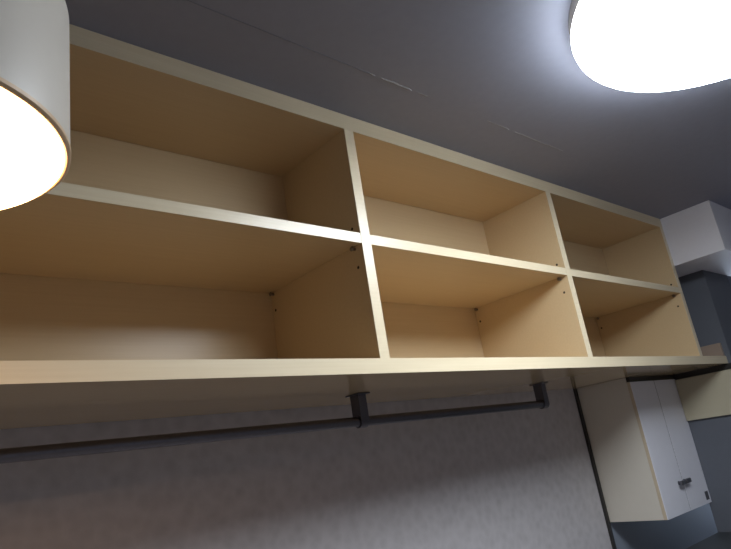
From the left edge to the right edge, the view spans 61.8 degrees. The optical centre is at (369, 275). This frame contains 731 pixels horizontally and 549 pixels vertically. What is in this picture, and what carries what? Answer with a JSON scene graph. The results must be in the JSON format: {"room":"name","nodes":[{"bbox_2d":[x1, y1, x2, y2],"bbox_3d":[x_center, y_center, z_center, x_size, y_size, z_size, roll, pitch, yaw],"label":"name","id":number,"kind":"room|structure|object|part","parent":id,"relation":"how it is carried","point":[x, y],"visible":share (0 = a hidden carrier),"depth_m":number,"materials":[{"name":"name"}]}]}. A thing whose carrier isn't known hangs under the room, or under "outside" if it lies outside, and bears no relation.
{"room":"kitchen","nodes":[
{"label":"kitchen","id":0,"kind":"room"},
{"bbox_2d":[0,389,717,548],"bbox_3d":[0.244,1.065,2.216,5.355,2.630,0.198,6,-23,-41],"label":"wall","id":1,"kind":"structure","parent":0,"point":[518,479],"depth_m":1.94,"materials":[{"name":"grey paint"}]},
{"bbox_2d":[0,24,727,428],"bbox_3d":[-0.078,-0.005,1.865,4.234,0.717,0.551,6,-23,-41],"label":"shelf unit","id":2,"kind":"object","parent":1,"relation":"attached to","point":[210,242],"visible":0.99,"depth_m":1.64,"materials":[{"name":"laminate"}]},
{"bbox_3d":[-0.640,-0.177,1.563,0.945,0.306,0.132,6,-23,-41],"label":"panel","id":3,"kind":"part","parent":2,"relation":"part of","materials":[{"name":"laminate"}]},
{"bbox_3d":[-0.517,-0.067,1.408,0.944,0.027,0.437,6,-23,-41],"label":"shelf","id":4,"kind":"part","parent":2,"relation":"part of","materials":[{"name":"laminate"}]},
{"bbox_2d":[0,382,549,463],"bbox_3d":[-0.447,0.348,1.420,3.045,0.098,0.060,6,-23,-41],"label":"rail","id":5,"kind":"object","parent":2,"relation":"attached to","point":[361,418],"visible":1,"depth_m":1.53,"materials":[{"name":"metal"}]},
{"bbox_3d":[0.092,-0.095,2.204,0.945,0.306,0.132,6,-23,-41],"label":"panel","id":6,"kind":"part","parent":2,"relation":"part of","materials":[{"name":"laminate"}]},
{"bbox_3d":[0.215,0.014,2.050,0.944,0.027,0.437,6,-23,-41],"label":"shelf","id":7,"kind":"part","parent":2,"relation":"part of","materials":[{"name":"laminate"}]},
{"bbox_3d":[0.828,-0.013,2.849,0.954,0.306,0.132,6,-23,-41],"label":"panel","id":8,"kind":"part","parent":2,"relation":"part of","materials":[{"name":"laminate"}]},
{"bbox_3d":[0.951,0.096,2.694,0.953,0.027,0.437,6,-23,-41],"label":"shelf","id":9,"kind":"part","parent":2,"relation":"part of","materials":[{"name":"laminate"}]},
{"bbox_3d":[1.319,0.134,3.018,0.029,0.634,0.438,6,-23,-41],"label":"panel","id":10,"kind":"part","parent":2,"relation":"part of","materials":[{"name":"laminate"}]},
{"bbox_2d":[573,388,616,548],"bbox_3d":[1.156,1.458,2.730,0.017,1.912,0.012,6,-23,-41],"label":"trim","id":11,"kind":"structure","parent":1,"relation":"attached to","point":[575,391],"depth_m":2.89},
{"bbox_2d":[577,375,711,521],"bbox_3d":[1.348,0.823,2.982,0.492,0.623,0.310,6,-23,-41],"label":"upper cabinet","id":12,"kind":"object","parent":1,"relation":"attached to","point":[649,468],"visible":1,"depth_m":2.84,"materials":[{"name":"wood"}]},
{"bbox_3d":[1.338,0.783,2.808,0.242,0.600,0.004,6,-23,-41],"label":"door","id":13,"kind":"part","parent":12,"relation":"part of","materials":[{"name":"white wood"}]},
{"bbox_3d":[1.430,0.948,2.798,0.050,0.020,0.026,6,-23,-41],"label":"handle","id":14,"kind":"part","parent":12,"relation":"part of","materials":[{"name":"metal"}]},
{"bbox_3d":[1.524,0.803,2.971,0.246,0.600,0.004,6,-23,-41],"label":"door","id":15,"kind":"part","parent":12,"relation":"part of","materials":[{"name":"white wood"}]},
{"bbox_2d":[65,0,730,218],"bbox_3d":[1.154,-0.768,1.414,5.550,0.090,3.650,6,-23,-41],"label":"ceiling","id":16,"kind":"structure","parent":0,"point":[510,64],"depth_m":1.59,"materials":[{"name":"grey paint"}]},
{"bbox_2d":[0,0,70,209],"bbox_3d":[-0.487,-0.389,0.630,0.318,0.587,0.318,6,-23,-41],"label":"pendant light","id":17,"kind":"object","parent":16,"relation":"hanging from","point":[35,148],"visible":1,"depth_m":0.56,"materials":[{"name":"white plastic"}]},
{"bbox_2d":[0,87,64,209],"bbox_3d":[-0.444,-0.118,0.547,0.306,0.013,0.306,6,-23,-41],"label":"diffuser","id":18,"kind":"object","parent":17,"relation":"attached to","point":[32,130],"depth_m":0.58,"materials":[{"name":"white plastic"}]},
{"bbox_2d":[187,0,367,72],"bbox_3d":[-0.214,-0.528,1.330,0.570,0.001,0.001,6,-23,-41],"label":"trim","id":19,"kind":"structure","parent":16,"relation":"attached to","point":[187,0],"depth_m":1.33,"materials":[{"name":"grey"}]},
{"bbox_2d":[370,73,561,150],"bbox_3d":[0.333,-0.466,1.809,0.890,0.003,0.009,6,-23,-41],"label":"trim","id":20,"kind":"structure","parent":16,"relation":"attached to","point":[372,74],"depth_m":1.60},
{"bbox_2d":[569,0,730,91],"bbox_3d":[0.849,-0.656,1.336,0.800,0.074,0.800,6,-23,-41],"label":"ceiling light","id":21,"kind":"object","parent":16,"relation":"attached to","point":[626,45],"visible":1,"depth_m":1.45,"materials":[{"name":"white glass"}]},
{"bbox_2d":[660,200,730,277],"bbox_3d":[1.860,-0.053,3.519,1.406,0.243,0.781,6,-23,-41],"label":"boxed beam","id":22,"kind":"structure","parent":0,"point":[698,237],"depth_m":2.87,"materials":[{"name":"white paint"}]},
{"bbox_2d":[674,270,730,531],"bbox_3d":[1.874,1.044,2.988,0.340,2.630,0.301,6,-23,-41],"label":"wall pier","id":23,"kind":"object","parent":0,"point":[707,294],"visible":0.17,"depth_m":3.02,"materials":[{"name":"grey paint"}]},
{"bbox_2d":[674,363,730,379],"bbox_3d":[1.661,0.475,3.040,0.006,0.026,0.284,6,-23,-41],"label":"trim","id":24,"kind":"structure","parent":23,"relation":"attached to","point":[724,366],"depth_m":3.04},
{"bbox_2d":[675,369,730,420],"bbox_3d":[1.674,0.587,3.001,0.018,0.207,0.284,6,-23,-41],"label":"panel","id":25,"kind":"object","parent":23,"relation":"attached to","point":[708,395],"visible":1,"depth_m":3.00,"materials":[{"name":"beige wood"}]},
{"bbox_3d":[1.562,1.797,0.622,5.550,0.080,3.650,6,-23,-41],"label":"floor","id":26,"kind":"structure","parent":0,"visible":0},
{"bbox_2d":[686,532,730,548],"bbox_3d":[1.756,1.646,2.344,0.577,1.153,0.661,6,-23,-41],"label":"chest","id":27,"kind":"object","parent":26,"relation":"on","point":[720,540],"visible":1,"depth_m":2.71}
]}

